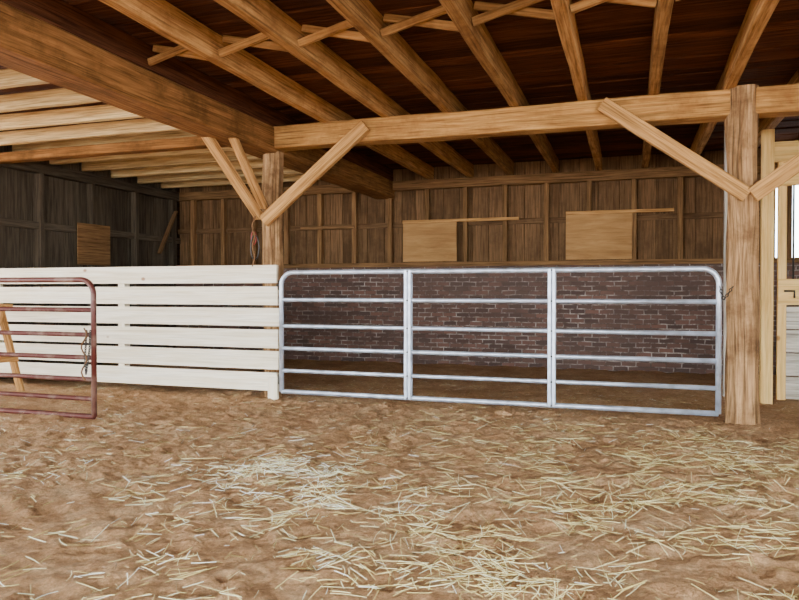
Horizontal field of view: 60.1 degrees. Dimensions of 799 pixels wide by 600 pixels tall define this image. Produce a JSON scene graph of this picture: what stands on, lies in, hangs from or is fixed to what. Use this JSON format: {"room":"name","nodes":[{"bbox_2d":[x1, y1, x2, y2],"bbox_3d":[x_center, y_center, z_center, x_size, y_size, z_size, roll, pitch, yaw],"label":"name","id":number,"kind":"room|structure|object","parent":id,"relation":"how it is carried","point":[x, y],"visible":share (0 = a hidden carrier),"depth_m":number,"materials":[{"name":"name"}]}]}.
{"room":"farm building","nodes":[
{"label":"farm building","id":0,"kind":"room"},
{"bbox_2d":[0,144,180,378],"bbox_3d":[-4.569,-0.520,10.370,0.290,3.100,4.200,0,1,18],"label":"wall","id":1,"kind":"structure","parent":0,"point":[42,203],"depth_m":9.96,"materials":[{"name":"brown wood"}]},
{"bbox_2d":[77,222,109,265],"bbox_3d":[-4.521,-0.818,10.218,0.015,0.600,0.650,0,1,18],"label":"shutter","id":2,"kind":"object","parent":1,"relation":"attached to","point":[93,241],"visible":1,"depth_m":10.19,"materials":[{"name":"brown wood"}]},
{"bbox_2d":[0,136,228,163],"bbox_3d":[-4.497,-1.761,8.431,6.120,0.120,0.160,0,1,18],"label":"cross beam","id":3,"kind":"structure","parent":1,"relation":"attached to","point":[185,143],"depth_m":8.01,"materials":[{"name":"brown wood"}]},
{"bbox_2d":[0,359,798,599],"bbox_3d":[-2.751,1.130,1.250,26.000,0.121,20.600,0,1,18],"label":"floor","id":4,"kind":"structure","parent":0,"point":[263,572],"depth_m":3.90,"materials":[{"name":"brown soil"}]},
{"bbox_2d":[0,304,24,391],"bbox_3d":[-4.704,0.544,7.743,1.006,1.002,0.601,0,1,31],"label":"sawhorse","id":5,"kind":"object","parent":4,"relation":"on","point":[13,361],"visible":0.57,"depth_m":7.63,"materials":[{"name":"brown wood"}]},
{"bbox_2d":[0,265,278,399],"bbox_3d":[-3.177,0.345,7.900,4.080,1.442,0.151,0,1,19],"label":"fence","id":6,"kind":"object","parent":4,"relation":"on","point":[123,295],"visible":0.77,"depth_m":7.68,"materials":[{"name":"white wood"}]},
{"bbox_2d":[263,151,283,396],"bbox_3d":[-1.353,-0.237,7.408,0.210,2.680,0.214,0,1,18],"label":"support post","id":7,"kind":"object","parent":4,"relation":"on","point":[273,254],"visible":0.44,"depth_m":7.32,"materials":[{"name":"brown wood"}]},
{"bbox_2d":[201,137,261,219],"bbox_3d":[-1.665,-1.228,6.930,0.104,0.772,0.877,0,1,26],"label":"knee brace","id":8,"kind":"object","parent":7,"relation":"attached to","point":[211,143],"visible":0.91,"depth_m":6.88,"materials":[{"name":"brown wood"}]},
{"bbox_2d":[250,216,259,265],"bbox_3d":[-1.527,-0.641,7.272,0.114,0.576,0.045,0,1,18],"label":"rope","id":9,"kind":"object","parent":8,"relation":"hanging from","point":[253,231],"visible":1,"depth_m":7.27,"materials":[{"name":"brown fabric"}]},
{"bbox_2d":[228,138,268,208],"bbox_3d":[-1.521,-1.299,6.897,0.093,0.705,0.795,0,1,14],"label":"knee brace","id":10,"kind":"object","parent":7,"relation":"attached to","point":[235,143],"visible":0.91,"depth_m":6.89,"materials":[{"name":"brown wood"}]},
{"bbox_2d":[259,120,369,225],"bbox_3d":[-0.880,-1.284,7.052,1.221,1.024,0.064,0,1,17],"label":"knee brace","id":11,"kind":"object","parent":7,"relation":"attached to","point":[354,135],"visible":1,"depth_m":7.02,"materials":[{"name":"brown wood"}]},
{"bbox_2d":[0,375,798,599],"bbox_3d":[-0.295,1.058,5.081,9.362,0.142,7.650,0,1,18],"label":"straw","id":12,"kind":"object","parent":4,"relation":"on","point":[548,444],"visible":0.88,"depth_m":3.55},
{"bbox_2d":[495,410,511,415],"bbox_3d":[0.942,1.021,6.237,0.150,0.052,0.105,0,1,5],"label":"clod","id":13,"kind":"object","parent":4,"relation":"on","point":[499,412],"visible":1,"depth_m":6.21,"materials":[{"name":"brown soil"}]},
{"bbox_2d":[722,147,726,396],"bbox_3d":[3.487,-0.366,7.313,0.090,2.880,0.090,0,1,18],"label":"post","id":14,"kind":"object","parent":4,"relation":"on","point":[725,218],"visible":0.12,"depth_m":7.30,"materials":[{"name":"brown wood"}]},
{"bbox_2d":[724,84,760,424],"bbox_3d":[2.955,-0.346,5.948,0.300,2.942,0.308,0,1,18],"label":"support post","id":15,"kind":"object","parent":4,"relation":"on","point":[742,131],"visible":0.91,"depth_m":5.83,"materials":[{"name":"brown wood"}]},
{"bbox_2d":[276,266,733,416],"bbox_3d":[0.736,0.339,6.493,4.375,1.273,0.170,0,1,19],"label":"gate","id":16,"kind":"object","parent":15,"relation":"attached to","point":[551,381],"visible":1,"depth_m":6.35,"materials":[{"name":"metal"}]},
{"bbox_2d":[597,97,749,201],"bbox_3d":[2.358,-1.313,5.966,1.246,0.976,0.066,0,1,20],"label":"knee brace","id":17,"kind":"object","parent":15,"relation":"attached to","point":[611,109],"visible":0.99,"depth_m":5.93,"materials":[{"name":"brown wood"}]},
{"bbox_2d":[748,153,798,200],"bbox_3d":[3.486,-1.288,5.588,1.211,0.936,0.066,0,1,16],"label":"knee brace","id":18,"kind":"object","parent":15,"relation":"attached to","point":[788,169],"visible":1,"depth_m":5.67,"materials":[{"name":"brown wood"}]},
{"bbox_2d":[759,129,798,403],"bbox_3d":[4.641,-0.317,6.695,2.030,2.800,0.135,0,1,18],"label":"door","id":19,"kind":"structure","parent":4,"relation":"on","point":[772,152],"depth_m":6.96,"materials":[{"name":"wood"}]},
{"bbox_3d":[-6.042,-0.378,7.138,0.144,2.910,0.166,0,1,18],"label":"support post","id":20,"kind":"object","parent":4,"relation":"on","visible":0},
{"bbox_2d":[0,277,96,418],"bbox_3d":[-4.302,0.413,6.549,3.508,1.243,0.086,0,1,19],"label":"gate","id":21,"kind":"object","parent":20,"relation":"attached to","point":[92,334],"visible":1,"depth_m":6.10,"materials":[{"name":"red metal"}]},
{"bbox_2d":[0,0,798,168],"bbox_3d":[-1.384,-2.038,4.991,14.600,0.089,12.450,0,1,18],"label":"ceiling","id":22,"kind":"structure","parent":0,"point":[615,39],"depth_m":5.81,"materials":[{"name":"brown wood"}]},
{"bbox_2d":[0,0,393,198],"bbox_3d":[-2.143,-1.758,5.274,0.344,0.482,12.100,0,1,18],"label":"beam","id":23,"kind":"structure","parent":22,"relation":"attached to","point":[56,42],"depth_m":5.34,"materials":[{"name":"brown wood"}]},
{"bbox_2d":[0,68,48,89],"bbox_3d":[-5.179,-1.914,6.540,6.220,0.159,0.089,0,1,18],"label":"joist","id":24,"kind":"object","parent":23,"relation":"attached to","point":[9,77],"depth_m":5.86,"materials":[{"name":"brown wood"}]},
{"bbox_2d":[0,88,101,112],"bbox_3d":[-4.987,-1.924,7.117,6.220,0.160,0.082,0,1,18],"label":"joist","id":25,"kind":"object","parent":23,"relation":"attached to","point":[61,96],"depth_m":6.55,"materials":[{"name":"brown wood"}]},
{"bbox_2d":[0,104,141,130],"bbox_3d":[-4.802,-1.932,7.671,6.220,0.157,0.099,0,1,18],"label":"joist","id":26,"kind":"object","parent":23,"relation":"attached to","point":[103,112],"depth_m":7.20,"materials":[{"name":"brown wood"}]},
{"bbox_2d":[0,118,178,144],"bbox_3d":[-4.611,-1.941,8.245,6.220,0.156,0.092,0,1,18],"label":"joist","id":27,"kind":"object","parent":23,"relation":"attached to","point":[140,125],"depth_m":7.87,"materials":[{"name":"brown wood"}]},
{"bbox_2d":[12,130,196,151],"bbox_3d":[-4.420,-1.948,8.820,6.220,0.158,0.080,0,1,18],"label":"joist","id":28,"kind":"object","parent":23,"relation":"attached to","point":[177,133],"depth_m":8.53,"materials":[{"name":"brown wood"}]},
{"bbox_2d":[49,147,233,164],"bbox_3d":[-4.230,-1.956,9.390,6.220,0.162,0.080,0,1,18],"label":"joist","id":29,"kind":"object","parent":23,"relation":"attached to","point":[225,149],"depth_m":9.08,"materials":[{"name":"brown wood"}]},
{"bbox_2d":[82,152,262,171],"bbox_3d":[-4.043,-1.965,9.950,6.220,0.163,0.104,0,1,18],"label":"joist","id":30,"kind":"object","parent":23,"relation":"attached to","point":[203,158],"depth_m":9.72,"materials":[{"name":"brown wood"}]},
{"bbox_2d":[111,159,285,177],"bbox_3d":[-3.853,-1.972,10.521,6.220,0.160,0.094,0,1,18],"label":"joist","id":31,"kind":"object","parent":22,"relation":"attached to","point":[255,164],"depth_m":10.30,"materials":[{"name":"brown wood"}]},
{"bbox_2d":[137,167,302,183],"bbox_3d":[-3.662,-1.980,11.095,6.220,0.158,0.085,0,1,18],"label":"joist","id":32,"kind":"object","parent":22,"relation":"attached to","point":[285,170],"depth_m":10.91,"materials":[{"name":"brown wood"}]},
{"bbox_2d":[161,174,318,188],"bbox_3d":[-3.472,-1.989,11.664,6.220,0.161,0.086,0,1,18],"label":"joist","id":33,"kind":"object","parent":22,"relation":"attached to","point":[292,177],"depth_m":11.52,"materials":[{"name":"brown wood"}]},
{"bbox_2d":[98,0,433,179],"bbox_3d":[-1.408,-1.896,5.143,0.130,0.210,11.920,0,1,18],"label":"joist","id":34,"kind":"object","parent":22,"relation":"attached to","point":[162,18],"depth_m":5.46,"materials":[{"name":"brown wood"}]},
{"bbox_2d":[213,0,473,176],"bbox_3d":[-0.782,-1.891,4.935,0.107,0.212,11.920,0,1,18],"label":"joist","id":35,"kind":"object","parent":22,"relation":"attached to","point":[264,16],"depth_m":5.40,"materials":[{"name":"brown wood"}]},
{"bbox_2d":[147,0,678,65],"bbox_3d":[0.398,-1.902,4.615,4.933,0.184,0.095,0,1,18],"label":"cross bracing","id":36,"kind":"object","parent":22,"relation":"attached to","point":[491,11],"visible":0.71,"depth_m":4.71,"materials":[{"name":"brown wood"}]},
{"bbox_2d":[327,0,514,174],"bbox_3d":[-0.183,-1.887,4.735,0.117,0.211,11.920,0,1,18],"label":"joist","id":37,"kind":"object","parent":22,"relation":"attached to","point":[363,15],"depth_m":5.37,"materials":[{"name":"brown wood"}]},
{"bbox_2d":[439,0,558,172],"bbox_3d":[0.422,-1.884,4.534,0.102,0.209,11.920,0,1,18],"label":"joist","id":38,"kind":"object","parent":22,"relation":"attached to","point":[460,12],"depth_m":5.30,"materials":[{"name":"brown wood"}]},
{"bbox_2d":[275,83,798,151],"bbox_3d":[2.372,-1.696,6.146,7.800,0.245,0.239,0,1,18],"label":"cross beam","id":39,"kind":"structure","parent":22,"relation":"attached to","point":[781,100],"depth_m":6.42,"materials":[{"name":"brown wood"}]},
{"bbox_2d":[551,0,601,170],"bbox_3d":[1.021,-1.883,4.334,0.118,0.213,11.920,0,1,18],"label":"joist","id":40,"kind":"object","parent":22,"relation":"attached to","point":[566,21],"depth_m":5.18,"materials":[{"name":"brown wood"}]},
{"bbox_2d":[642,0,672,167],"bbox_3d":[1.600,-1.879,4.141,0.100,0.211,11.920,0,1,18],"label":"joist","id":41,"kind":"object","parent":22,"relation":"attached to","point":[663,9],"depth_m":5.00,"materials":[{"name":"brown wood"}]},
{"bbox_2d":[690,0,780,154],"bbox_3d":[2.170,-1.876,3.951,0.123,0.213,11.920,0,1,18],"label":"joist","id":42,"kind":"object","parent":22,"relation":"attached to","point":[760,13],"depth_m":5.06,"materials":[{"name":"brown wood"}]},
{"bbox_2d":[760,69,798,144],"bbox_3d":[2.757,-1.872,3.756,0.096,0.213,11.920,0,1,18],"label":"joist","id":43,"kind":"object","parent":22,"relation":"attached to","point":[772,122],"depth_m":7.13,"materials":[{"name":"brown wood"}]},
{"bbox_2d":[176,263,798,376],"bbox_3d":[1.664,0.265,10.376,11.800,1.550,0.170,0,1,18],"label":"brick wall","id":44,"kind":"structure","parent":0,"point":[587,285],"depth_m":10.30,"materials":[{"name":"brown brick"}]},
{"bbox_2d":[177,148,798,267],"bbox_3d":[1.678,-0.571,10.406,12.200,3.100,0.260,0,1,18],"label":"wall","id":45,"kind":"structure","parent":0,"point":[214,228],"depth_m":10.49,"materials":[{"name":"brown wood"}]},
{"bbox_2d":[300,225,354,229],"bbox_3d":[-1.177,-1.178,11.239,0.950,0.050,0.030,0,1,18],"label":"strip","id":46,"kind":"object","parent":45,"relation":"attached to","point":[345,226],"visible":1,"depth_m":11.22,"materials":[{"name":"brown wood"}]},
{"bbox_2d":[403,217,518,261],"bbox_3d":[0.913,-0.915,10.525,1.810,0.645,0.040,0,1,18],"label":"shutter","id":47,"kind":"object","parent":45,"relation":"attached to","point":[423,240],"visible":1,"depth_m":10.66,"materials":[{"name":"brown wood"}]},
{"bbox_2d":[566,208,673,259],"bbox_3d":[3.109,-0.929,9.793,1.460,0.695,0.040,0,1,18],"label":"shutter","id":48,"kind":"object","parent":45,"relation":"attached to","point":[601,234],"visible":1,"depth_m":9.87,"materials":[{"name":"brown wood"}]}
]}

